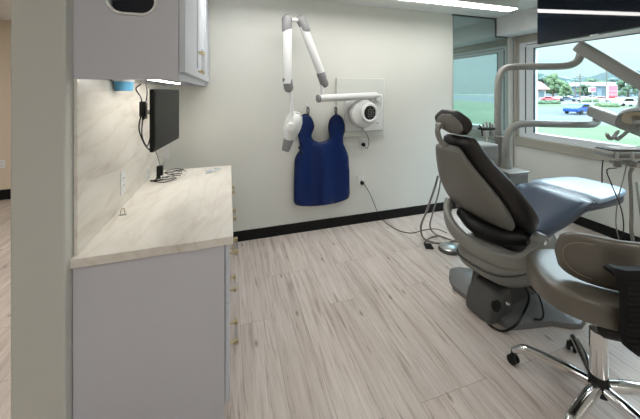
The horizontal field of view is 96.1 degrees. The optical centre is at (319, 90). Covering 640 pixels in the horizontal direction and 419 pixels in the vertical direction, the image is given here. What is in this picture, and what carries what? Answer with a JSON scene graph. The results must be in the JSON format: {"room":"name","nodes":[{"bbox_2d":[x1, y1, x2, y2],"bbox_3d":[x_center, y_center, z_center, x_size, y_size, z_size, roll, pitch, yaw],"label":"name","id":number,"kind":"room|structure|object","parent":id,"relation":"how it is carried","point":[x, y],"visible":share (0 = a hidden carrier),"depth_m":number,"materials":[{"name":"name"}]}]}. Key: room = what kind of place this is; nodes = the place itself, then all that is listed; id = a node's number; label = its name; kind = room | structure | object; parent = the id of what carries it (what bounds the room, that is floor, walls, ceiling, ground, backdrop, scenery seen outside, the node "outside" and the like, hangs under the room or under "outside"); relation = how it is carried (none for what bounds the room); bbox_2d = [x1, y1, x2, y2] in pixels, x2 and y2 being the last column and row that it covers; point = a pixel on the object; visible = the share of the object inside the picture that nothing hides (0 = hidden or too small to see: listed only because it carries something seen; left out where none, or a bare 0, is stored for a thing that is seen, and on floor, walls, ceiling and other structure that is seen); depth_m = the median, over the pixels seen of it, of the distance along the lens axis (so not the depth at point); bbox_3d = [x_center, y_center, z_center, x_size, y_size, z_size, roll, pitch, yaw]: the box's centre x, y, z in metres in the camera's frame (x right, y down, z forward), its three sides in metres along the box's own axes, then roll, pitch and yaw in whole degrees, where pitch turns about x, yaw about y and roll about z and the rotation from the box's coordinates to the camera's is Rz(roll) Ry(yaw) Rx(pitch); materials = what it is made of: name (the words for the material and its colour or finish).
{"room":"dental clinic","nodes":[
{"label":"dental clinic","id":0,"kind":"room"},
{"bbox_2d":[0,20,10,189],"bbox_3d":[-4.087,0.280,4.476,3.505,2.640,0.100,0,0,-18],"label":"wall","id":1,"kind":"structure","parent":0,"point":[5,26],"depth_m":4.25,"materials":[{"name":"beige paint"}]},
{"bbox_2d":[0,160,4,167],"bbox_3d":[-4.678,1.074,4.231,0.080,0.120,0.009,0,0,-18],"label":"wall outlet","id":2,"kind":"object","parent":1,"relation":"attached to","point":[2,162],"visible":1,"depth_m":4.23,"materials":[{"name":"white plastic"}]},
{"bbox_2d":[0,189,10,199],"bbox_3d":[-4.023,1.525,4.438,3.405,0.150,0.012,0,0,-18],"label":"baseboard","id":3,"kind":"structure","parent":1,"relation":"attached to","point":[5,194],"depth_m":4.24,"materials":[{"name":"black rubber"}]},
{"bbox_2d":[11,0,162,418],"bbox_3d":[-1.708,0.280,3.052,0.173,2.640,4.050,0,0,-18],"label":"wall partition","id":4,"kind":"structure","parent":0,"point":[42,81],"depth_m":1.12,"materials":[{"name":"grey paint"}]},
{"bbox_2d":[74,78,164,254],"bbox_3d":[-1.284,0.317,2.026,0.015,0.744,1.719,0,0,-18],"label":"backsplash","id":5,"kind":"structure","parent":4,"relation":"attached to","point":[107,139],"depth_m":1.47,"materials":[{"name":"beige stone"}]},
{"bbox_2d":[120,169,125,195],"bbox_3d":[-1.173,0.542,1.716,0.009,0.140,0.075,0,0,-18],"label":"wall outlet","id":6,"kind":"object","parent":5,"relation":"attached to","point":[123,172],"visible":1,"depth_m":1.70,"materials":[{"name":"white plastic"}]},
{"bbox_2d":[146,166,149,180],"bbox_3d":[-1.339,0.654,2.243,0.009,0.118,0.075,0,0,-18],"label":"wall outlet","id":7,"kind":"object","parent":5,"relation":"attached to","point":[147,168],"visible":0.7,"depth_m":2.24,"materials":[{"name":"white plastic"}]},
{"bbox_2d":[144,89,178,151],"bbox_3d":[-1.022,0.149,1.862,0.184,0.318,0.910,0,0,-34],"label":"monitor","id":8,"kind":"object","parent":5,"relation":"attached to","point":[163,112],"visible":0.89,"depth_m":1.57,"materials":[{"name":"black plastic"}]},
{"bbox_2d":[73,0,208,85],"bbox_3d":[-1.070,-0.455,2.088,0.461,0.810,1.725,0,0,-18],"label":"upper cabinet","id":9,"kind":"object","parent":4,"relation":"attached to","point":[146,40],"visible":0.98,"depth_m":1.28,"materials":[{"name":"grey laminate"}]},
{"bbox_2d":[112,80,134,90],"bbox_3d":[-1.093,-0.039,1.605,0.108,0.078,0.108,0,0,-18],"label":"dispenser","id":10,"kind":"object","parent":9,"relation":"attached to","point":[119,85],"visible":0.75,"depth_m":1.57,"materials":[{"name":"blue plastic"}]},
{"bbox_2d":[135,84,149,150],"bbox_3d":[-0.950,0.133,1.542,0.204,0.349,0.042,0,0,42],"label":"cable","id":11,"kind":"object","parent":9,"relation":"hanging from","point":[139,84],"visible":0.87,"depth_m":1.54,"materials":[{"name":"black plastic"}]},
{"bbox_2d":[139,101,146,119],"bbox_3d":[-0.969,0.108,1.575,0.032,0.104,0.028,0,0,-18],"label":"power adapter","id":12,"kind":"object","parent":11,"relation":"hanging from","point":[144,113],"visible":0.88,"depth_m":1.56,"materials":[{"name":"black plastic"}]},
{"bbox_2d":[141,84,149,145],"bbox_3d":[-0.967,0.126,1.589,0.039,0.338,0.207,0,0,-38],"label":"cable","id":13,"kind":"object","parent":9,"relation":"hanging from","point":[145,84],"visible":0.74,"depth_m":1.57,"materials":[{"name":"black plastic"}]},
{"bbox_2d":[152,80,180,83],"bbox_3d":[-1.020,-0.069,1.899,0.040,0.020,1.016,0,0,-18],"label":"light","id":14,"kind":"object","parent":9,"relation":"attached to","point":[166,81],"visible":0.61,"depth_m":2.01,"materials":[{"name":"white plastic"}]},
{"bbox_2d":[0,0,536,20],"bbox_3d":[-0.523,-1.090,1.329,8.405,0.100,8.250,0,0,-18],"label":"ceiling","id":15,"kind":"structure","parent":0,"point":[5,5],"depth_m":3.58,"materials":[{"name":"white paint"}]},
{"bbox_2d":[407,0,518,11],"bbox_3d":[0.563,-0.980,2.763,3.440,0.119,0.130,0,0,-18],"label":"ceiling light","id":16,"kind":"object","parent":15,"relation":"attached to","point":[500,5],"visible":1,"depth_m":3.10,"materials":[{"name":"white plastic"}]},
{"bbox_2d":[537,0,639,43],"bbox_3d":[2.424,-0.759,2.502,0.113,0.559,1.046,0,0,-12],"label":"television","id":17,"kind":"object","parent":15,"relation":"hanging from","point":[557,20],"visible":1,"depth_m":2.58,"materials":[{"name":"black plastic"}]},
{"bbox_2d":[163,0,452,231],"bbox_3d":[0.679,0.280,3.629,4.727,2.640,0.150,0,0,-18],"label":"wall","id":18,"kind":"structure","parent":0,"point":[237,120],"depth_m":3.30,"materials":[{"name":"grey paint"}]},
{"bbox_2d":[165,86,168,158],"bbox_3d":[-1.518,0.310,2.849,0.049,0.720,0.012,0,0,-18],"label":"cable raceway","id":19,"kind":"object","parent":18,"relation":"attached to","point":[166,87],"visible":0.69,"depth_m":2.85,"materials":[{"name":"white plastic"}]},
{"bbox_2d":[282,14,383,151],"bbox_3d":[0.191,-0.093,3.204,1.402,1.377,0.322,0,0,-32],"label":"machine","id":20,"kind":"object","parent":18,"relation":"attached to","point":[359,101],"visible":1,"depth_m":3.25,"materials":[{"name":"white plastic"}]},
{"bbox_2d":[364,106,375,119],"bbox_3d":[0.568,0.250,3.300,0.168,0.168,0.020,0,0,-24],"label":"speaker grille","id":21,"kind":"object","parent":20,"relation":"attached to","point":[369,111],"depth_m":3.29,"materials":[{"name":"grey plastic"}]},
{"bbox_2d":[233,202,458,242],"bbox_3d":[0.646,1.544,3.533,4.607,0.112,0.012,0,0,-18],"label":"baseboard","id":22,"kind":"structure","parent":18,"relation":"attached to","point":[244,235],"depth_m":3.37,"materials":[{"name":"black rubber"}]},
{"bbox_2d":[358,175,363,185],"bbox_3d":[0.499,1.086,3.487,0.075,0.118,0.009,0,0,-18],"label":"wall outlet","id":23,"kind":"object","parent":18,"relation":"attached to","point":[360,178],"visible":0.88,"depth_m":3.48,"materials":[{"name":"white plastic"}]},
{"bbox_2d":[360,138,365,147],"bbox_3d":[0.524,0.632,3.495,0.075,0.118,0.009,0,0,-18],"label":"wall outlet","id":24,"kind":"object","parent":18,"relation":"attached to","point":[362,140],"visible":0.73,"depth_m":3.49,"materials":[{"name":"white plastic"}]},
{"bbox_2d":[452,14,507,162],"bbox_3d":[2.261,0.224,4.040,0.984,2.528,0.020,0,0,-18],"label":"glass wall","id":25,"kind":"structure","parent":18,"relation":"attached to","point":[478,53],"depth_m":4.02,"materials":[{"name":"grey"}]},
{"bbox_2d":[508,37,512,166],"bbox_3d":[2.774,0.351,4.197,0.088,2.273,0.030,0,0,-18],"label":"trim","id":26,"kind":"structure","parent":18,"relation":"attached to","point":[510,39],"depth_m":4.18,"materials":[{"name":"grey paint"}]},
{"bbox_3d":[-0.142,0.160,3.252,0.024,0.060,0.072,0,0,-18],"label":"wall hook","id":27,"kind":"object","parent":18,"relation":"attached to","visible":0},
{"bbox_2d":[294,106,349,205],"bbox_3d":[0.039,0.738,3.259,0.668,1.139,0.099,0,0,-18],"label":"apron","id":28,"kind":"object","parent":27,"relation":"hanging from","point":[321,169],"visible":0.96,"depth_m":3.23,"materials":[{"name":"blue fabric"}]},
{"bbox_2d":[0,199,639,418],"bbox_3d":[-0.523,1.640,1.329,8.405,0.080,8.250,0,0,-18],"label":"floor","id":29,"kind":"structure","parent":0,"point":[366,320],"depth_m":1.85,"materials":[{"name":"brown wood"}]},
{"bbox_2d":[73,237,237,418],"bbox_3d":[-0.757,1.166,1.443,0.665,0.868,0.310,0,0,-18],"label":"base cabinet","id":30,"kind":"object","parent":29,"relation":"on","point":[151,335],"visible":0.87,"depth_m":1.29,"materials":[{"name":"grey laminate"}]},
{"bbox_2d":[70,165,232,268],"bbox_3d":[-0.925,0.710,1.926,0.642,0.040,1.371,0,0,-18],"label":"countertop","id":31,"kind":"structure","parent":30,"relation":"on","point":[191,211],"depth_m":1.52,"materials":[{"name":"beige stone"}]},
{"bbox_2d":[156,165,162,178],"bbox_3d":[-1.269,0.641,2.283,0.052,0.098,0.044,0,0,-18],"label":"box","id":32,"kind":"object","parent":31,"relation":"on","point":[159,169],"visible":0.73,"depth_m":2.27,"materials":[{"name":"black plastic"}]},
{"bbox_2d":[150,174,180,182],"bbox_3d":[-1.182,0.668,2.206,0.209,0.039,0.109,0,0,-18],"label":"cable","id":33,"kind":"object","parent":31,"relation":"on","point":[160,179],"visible":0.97,"depth_m":2.20,"materials":[{"name":"black plastic"}]},
{"bbox_2d":[160,172,186,178],"bbox_3d":[-1.151,0.669,2.265,0.190,0.033,0.124,0,0,-18],"label":"cable","id":34,"kind":"object","parent":31,"relation":"on","point":[175,172],"visible":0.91,"depth_m":2.26,"materials":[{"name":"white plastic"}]},
{"bbox_2d":[165,168,186,174],"bbox_3d":[-1.197,0.671,2.394,0.167,0.031,0.114,0,0,-41],"label":"cable","id":35,"kind":"object","parent":31,"relation":"on","point":[174,168],"visible":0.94,"depth_m":2.40,"materials":[{"name":"black plastic"}]},
{"bbox_2d":[205,168,220,173],"bbox_3d":[-0.908,0.676,2.448,0.133,0.032,0.062,0,0,-23],"label":"plastic wrapper","id":36,"kind":"object","parent":31,"relation":"on","point":[209,170],"visible":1,"depth_m":2.43,"materials":[{"name":"plastic"}]},
{"bbox_2d":[230,185,234,249],"bbox_3d":[-1.037,1.166,2.329,0.665,0.868,0.514,0,0,-18],"label":"base cabinet","id":37,"kind":"object","parent":29,"relation":"on","point":[233,191],"visible":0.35,"depth_m":2.36,"materials":[{"name":"metal"}]},
{"bbox_2d":[230,209,235,291],"bbox_3d":[-0.882,1.166,1.837,0.665,0.868,0.514,0,0,-18],"label":"base cabinet","id":38,"kind":"object","parent":29,"relation":"on","point":[234,210],"visible":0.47,"depth_m":1.88,"materials":[{"name":"metal"}]},
{"bbox_2d":[360,181,446,232],"bbox_3d":[0.957,1.345,3.358,0.970,0.520,0.217,0,0,21],"label":"cable","id":39,"kind":"object","parent":29,"relation":"on","point":[361,182],"visible":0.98,"depth_m":3.45,"materials":[{"name":"black plastic"}]},
{"bbox_2d":[424,243,433,248],"bbox_3d":[1.113,1.588,2.952,0.080,0.024,0.090,0,0,5],"label":"pad","id":40,"kind":"object","parent":29,"relation":"on","point":[427,245],"visible":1,"depth_m":2.93,"materials":[{"name":"black plastic"}]},
{"bbox_2d":[420,175,455,243],"bbox_3d":[1.282,1.217,3.062,0.625,0.768,0.267,0,0,-34],"label":"hose","id":41,"kind":"object","parent":29,"relation":"on","point":[437,177],"visible":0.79,"depth_m":2.90,"materials":[{"name":"grey rubber"}]},
{"bbox_2d":[429,180,457,242],"bbox_3d":[1.235,1.223,2.981,0.394,0.768,0.263,0,0,-42],"label":"hose","id":42,"kind":"object","parent":29,"relation":"on","point":[440,180],"visible":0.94,"depth_m":2.85,"materials":[{"name":"grey rubber"}]},
{"bbox_2d":[438,242,457,255],"bbox_3d":[1.298,1.577,2.896,0.200,0.046,0.200,0,0,-18],"label":"foot pedal","id":43,"kind":"object","parent":29,"relation":"on","point":[448,248],"visible":0.91,"depth_m":2.86,"materials":[{"name":"metal"}]},
{"bbox_2d":[478,121,529,184],"bbox_3d":[1.761,0.958,2.947,0.612,1.285,0.340,0,0,-18],"label":"console","id":44,"kind":"object","parent":29,"relation":"on","point":[516,175],"visible":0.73,"depth_m":2.86,"materials":[{"name":"grey plastic"}]},
{"bbox_2d":[478,141,497,159],"bbox_3d":[1.601,0.602,2.905,0.282,0.156,0.222,0,0,-18],"label":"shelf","id":45,"kind":"object","parent":44,"relation":"attached to","point":[491,149],"depth_m":2.82,"materials":[{"name":"grey plastic"}]},
{"bbox_2d":[493,41,639,166],"bbox_3d":[2.366,0.197,2.756,1.224,1.411,0.815,0,0,39],"label":"light arm","id":46,"kind":"object","parent":44,"relation":"attached to","point":[583,50],"depth_m":2.85,"materials":[{"name":"grey metal"}]},
{"bbox_2d":[500,106,639,168],"bbox_3d":[2.361,0.477,2.711,0.996,0.651,0.624,0,0,4],"label":"support arm","id":47,"kind":"object","parent":44,"relation":"attached to","point":[598,114],"visible":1,"depth_m":2.94,"materials":[{"name":"grey metal"}]},
{"bbox_2d":[500,158,511,168],"bbox_3d":[1.939,0.752,3.000,0.110,0.100,0.110,0,0,-18],"label":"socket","id":48,"kind":"object","parent":47,"relation":"attached to","point":[505,163],"depth_m":2.96,"materials":[{"name":"plastic"}]},
{"bbox_2d":[592,146,639,241],"bbox_3d":[2.576,0.882,2.306,0.893,1.096,0.298,0,0,-7],"label":"tray","id":49,"kind":"object","parent":47,"relation":"hanging from","point":[632,152],"visible":0.91,"depth_m":2.20,"materials":[{"name":"grey plastic"}]},
{"bbox_2d":[592,146,639,157],"bbox_3d":[2.531,0.491,2.325,0.532,0.066,0.324,0,0,-18],"label":"tray","id":50,"kind":"object","parent":49,"relation":"on","point":[609,151],"depth_m":2.27,"materials":[{"name":"black plastic"}]},
{"bbox_2d":[435,109,625,331],"bbox_3d":[1.713,0.868,2.321,1.920,1.464,0.766,0,0,-18],"label":"dental chair","id":51,"kind":"object","parent":29,"relation":"on","point":[506,221],"visible":0.99,"depth_m":2.00,"materials":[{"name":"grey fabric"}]},
{"bbox_2d":[435,109,472,134],"bbox_3d":[0.919,0.215,1.982,0.112,0.171,0.304,0,0,-18],"label":"cushion","id":52,"kind":"object","parent":51,"relation":"on","point":[455,122],"depth_m":1.92,"materials":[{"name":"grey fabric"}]},
{"bbox_2d":[443,134,538,232],"bbox_3d":[1.167,0.644,2.094,0.522,0.673,0.633,0,0,-18],"label":"backrest cushion","id":53,"kind":"object","parent":51,"relation":"on","point":[487,201],"depth_m":1.92,"materials":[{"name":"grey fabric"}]},
{"bbox_2d":[491,300,500,311],"bbox_3d":[1.200,1.465,1.966,0.080,0.080,0.026,0,0,-23],"label":"socket","id":54,"kind":"object","parent":51,"relation":"attached to","point":[495,304],"depth_m":1.95,"materials":[{"name":"black plastic"}]},
{"bbox_2d":[516,183,593,236],"bbox_3d":[1.701,0.933,2.317,0.706,0.226,0.544,0,0,-18],"label":"seat cushion","id":55,"kind":"object","parent":51,"relation":"on","point":[555,207],"depth_m":2.18,"materials":[{"name":"blue leather"}]},
{"bbox_2d":[535,183,623,210],"bbox_3d":[2.273,0.904,2.528,0.694,0.146,0.517,0,0,-18],"label":"cushion","id":56,"kind":"object","parent":51,"relation":"on","point":[597,196],"depth_m":2.37,"materials":[{"name":"blue leather"}]},
{"bbox_2d":[507,232,639,418],"bbox_3d":[1.397,1.153,1.420,0.740,0.892,0.728,0,0,-18],"label":"stool","id":57,"kind":"object","parent":29,"relation":"on","point":[594,280],"visible":1,"depth_m":1.40,"materials":[{"name":"grey leather"}]},
{"bbox_2d":[496,7,536,36],"bbox_3d":[3.550,-0.913,1.427,0.340,0.253,5.780,0,0,-18],"label":"wall","id":58,"kind":"structure","parent":0,"point":[522,23],"depth_m":3.84,"materials":[{"name":"white paint"}]},
{"bbox_2d":[513,33,639,236],"bbox_3d":[3.769,0.280,1.496,0.120,2.640,5.780,0,0,-18],"label":"wall","id":59,"kind":"structure","parent":0,"point":[541,164],"depth_m":3.41,"materials":[{"name":"grey paint"}]},
{"bbox_2d":[515,33,639,167],"bbox_3d":[3.215,-0.001,2.999,0.030,1.562,2.480,0,0,-18],"label":"trim","id":60,"kind":"structure","parent":59,"relation":"attached to","point":[585,152],"depth_m":3.84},
{"bbox_2d":[520,28,639,147],"bbox_3d":[3.267,-0.015,3.048,0.082,1.344,2.343,0,0,-18],"label":"window","id":61,"kind":"structure","parent":59,"relation":"in","point":[528,50],"depth_m":3.97,"materials":[{"name":"white plastic"}]},
{"bbox_2d":[573,216,639,241],"bbox_3d":[3.708,1.544,1.471,0.012,0.112,5.768,0,0,-18],"label":"baseboard","id":62,"kind":"structure","parent":59,"relation":"attached to","point":[611,232],"depth_m":3.21,"materials":[{"name":"black rubber"}]},
{"label":"outside","id":63,"kind":"structure","parent":0,"visible":0},
{"bbox_2d":[537,124,639,145],"bbox_3d":[16.445,3.250,15.095,281.372,0.300,556.748,0,0,-18],"label":"lawn","id":64,"kind":"structure","parent":63,"point":[597,133],"depth_m":20.99,"materials":[{"name":"green plant"}]},
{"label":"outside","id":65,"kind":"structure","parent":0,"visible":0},
{"bbox_2d":[538,104,635,108],"bbox_3d":[58.856,3.250,54.026,269.661,0.300,551.288,0,0,-18],"label":"lawn","id":66,"kind":"structure","parent":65,"point":[539,105],"depth_m":57.57,"materials":[{"name":"green plant"}]},
{"bbox_2d":[538,100,560,103],"bbox_3d":[54.559,2.800,68.612,5.442,1.249,1.970,0,0,1],"label":"bush","id":67,"kind":"object","parent":66,"relation":"on","point":[539,101],"visible":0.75,"depth_m":67.90,"materials":[{"name":"green plant"}]},
{"bbox_2d":[593,102,620,106],"bbox_3d":[55.606,2.801,55.757,4.570,1.252,1.985,0,0,0],"label":"bush","id":68,"kind":"object","parent":66,"relation":"on","point":[599,104],"visible":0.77,"depth_m":55.08,"materials":[{"name":"green plant"}]},
{"bbox_2d":[612,97,636,105],"bbox_3d":[63.445,2.225,59.479,4.719,1.750,3.388,0,0,-18],"label":"parked car","id":69,"kind":"object","parent":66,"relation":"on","point":[622,101],"visible":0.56,"depth_m":58.76,"materials":[{"name":"paint"}]},
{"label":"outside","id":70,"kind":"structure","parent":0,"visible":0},
{"bbox_2d":[538,96,637,105],"bbox_3d":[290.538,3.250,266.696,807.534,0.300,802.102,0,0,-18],"label":"parking lot","id":71,"kind":"structure","parent":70,"point":[635,98],"depth_m":77.58,"materials":[{"name":"grey asphalt"}]},
{"bbox_2d":[538,73,547,84],"bbox_3d":[110.023,-3.063,144.907,13.680,12.349,13.667,0,0,-18],"label":"broadleaf tree","id":72,"kind":"object","parent":71,"relation":"on","point":[541,76],"visible":0.17,"depth_m":141.68,"materials":[{"name":"green plant"}]},
{"bbox_2d":[538,82,549,98],"bbox_3d":[84.088,-0.291,117.523,12.779,6.781,16.055,0,0,-18],"label":"building","id":73,"kind":"structure","parent":71,"relation":"on","point":[542,87],"depth_m":111.53,"materials":[{"name":"white"}]},
{"bbox_2d":[540,96,559,99],"bbox_3d":[69.901,2.390,87.470,3.429,1.418,4.713,0,0,-18],"label":"parked car","id":74,"kind":"object","parent":71,"relation":"on","point":[547,97],"visible":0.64,"depth_m":87.03,"materials":[{"name":"paint"}]},
{"bbox_2d":[543,73,564,96],"bbox_3d":[105.779,-2.500,129.754,11.698,11.223,11.507,0,0,-18],"label":"broadleaf tree","id":75,"kind":"object","parent":71,"relation":"on","point":[553,83],"visible":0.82,"depth_m":127.94,"materials":[{"name":"green plant"}]},
{"bbox_2d":[557,83,573,96],"bbox_3d":[85.583,0.148,100.006,4.986,5.929,4.252,0,0,-18],"label":"broadleaf tree","id":76,"kind":"object","parent":71,"relation":"on","point":[568,89],"visible":0.98,"depth_m":99.76,"materials":[{"name":"green plant"}]},
{"bbox_2d":[559,97,577,101],"bbox_3d":[73.922,2.391,85.789,3.222,1.419,4.733,0,0,-18],"label":"parked car","id":77,"kind":"object","parent":71,"relation":"on","point":[562,98],"visible":0.88,"depth_m":85.21,"materials":[{"name":"paint"}]},
{"bbox_2d":[565,79,578,82],"bbox_3d":[149.051,-2.022,170.877,15.446,10.269,13.174,0,0,-18],"label":"broadleaf tree","id":78,"kind":"object","parent":71,"relation":"on","point":[574,80],"visible":0.16,"depth_m":168.50,"materials":[{"name":"green plant"}]},
{"bbox_2d":[576,74,583,102],"bbox_3d":[63.238,-0.517,70.000,1.948,7.235,0.733,0,0,-18],"label":"utility pole","id":79,"kind":"object","parent":71,"relation":"on","point":[579,76],"visible":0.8,"depth_m":69.93,"materials":[{"name":"grey wood"}]},
{"bbox_2d":[576,84,593,96],"bbox_3d":[103.062,0.169,111.836,5.787,5.887,5.880,0,0,-18],"label":"broadleaf tree","id":80,"kind":"object","parent":71,"relation":"on","point":[584,89],"visible":0.8,"depth_m":111.52,"materials":[{"name":"green plant"}]},
{"bbox_2d":[582,99,598,101],"bbox_3d":[76.096,2.800,81.072,4.110,1.253,2.585,0,0,-18],"label":"bush","id":81,"kind":"object","parent":71,"relation":"on","point":[583,100],"visible":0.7,"depth_m":80.37,"materials":[{"name":"green plant"}]},
{"bbox_2d":[545,70,639,95],"bbox_3d":[196.200,-5.522,186.957,159.633,17.243,308.444,0,0,-18],"label":"woods","id":82,"kind":"object","parent":71,"relation":"on","point":[602,76],"visible":0.05,"depth_m":187.51,"materials":[{"name":"green plant"}]},
{"bbox_2d":[589,87,595,102],"bbox_3d":[70.530,1.033,74.532,1.598,4.133,0.883,0,0,-18],"label":"roadside sign","id":83,"kind":"object","parent":71,"relation":"on","point":[591,89],"visible":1,"depth_m":74.30,"materials":[{"name":"white plastic"}]},
{"bbox_2d":[584,78,603,81],"bbox_3d":[146.389,-2.055,155.036,13.404,10.333,13.701,0,0,-18],"label":"broadleaf tree","id":84,"kind":"object","parent":71,"relation":"on","point":[586,79],"visible":0.18,"depth_m":153.23,"materials":[{"name":"green plant"}]},
{"bbox_2d":[593,96,608,100],"bbox_3d":[89.202,2.388,91.040,3.785,1.414,4.632,0,0,-18],"label":"parked car","id":85,"kind":"object","parent":71,"relation":"on","point":[597,97],"visible":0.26,"depth_m":90.63,"materials":[{"name":"paint"}]},
{"bbox_2d":[569,82,633,97],"bbox_3d":[125.292,-0.387,129.914,25.012,6.975,19.923,0,0,-18],"label":"building","id":86,"kind":"structure","parent":71,"relation":"on","point":[600,86],"depth_m":123.91,"materials":[{"name":"white"}]},
{"bbox_2d":[606,71,606,101],"bbox_3d":[79.639,-2.481,80.000,1.948,11.161,0.733,0,0,-18],"label":"utility pole","id":87,"kind":"object","parent":71,"relation":"on","point":[606,71],"visible":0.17,"depth_m":79.90,"materials":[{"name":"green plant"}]},
{"bbox_2d":[604,77,617,81],"bbox_3d":[180.325,-2.734,177.714,16.343,11.692,12.728,0,0,-18],"label":"broadleaf tree","id":88,"kind":"object","parent":71,"relation":"on","point":[611,79],"visible":0.27,"depth_m":175.66,"materials":[{"name":"green plant"}]},
{"bbox_2d":[607,85,617,101],"bbox_3d":[78.922,0.741,77.761,2.562,4.717,1.195,0,0,-18],"label":"roadside sign","id":89,"kind":"object","parent":71,"relation":"on","point":[611,89],"visible":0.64,"depth_m":77.52,"materials":[{"name":"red plastic"}]},
{"bbox_2d":[616,79,637,97],"bbox_3d":[90.749,-1.153,85.143,5.863,8.530,5.284,0,0,-18],"label":"broadleaf tree","id":90,"kind":"object","parent":71,"relation":"on","point":[620,83],"visible":0.39,"depth_m":84.64,"materials":[{"name":"green plant"}]},
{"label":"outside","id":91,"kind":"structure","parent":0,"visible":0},
{"bbox_2d":[538,107,622,124],"bbox_3d":[40.030,3.270,36.745,283.802,0.300,557.881,0,0,-18],"label":"road","id":92,"kind":"structure","parent":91,"point":[544,113],"depth_m":36.65,"materials":[{"name":"grey asphalt"}]},
{"bbox_2d":[563,103,589,114],"bbox_3d":[35.280,2.390,39.130,4.474,1.417,1.800,0,0,-24],"label":"car","id":93,"kind":"object","parent":92,"relation":"on","point":[579,108],"visible":0.73,"depth_m":38.22,"materials":[{"name":"paint"}]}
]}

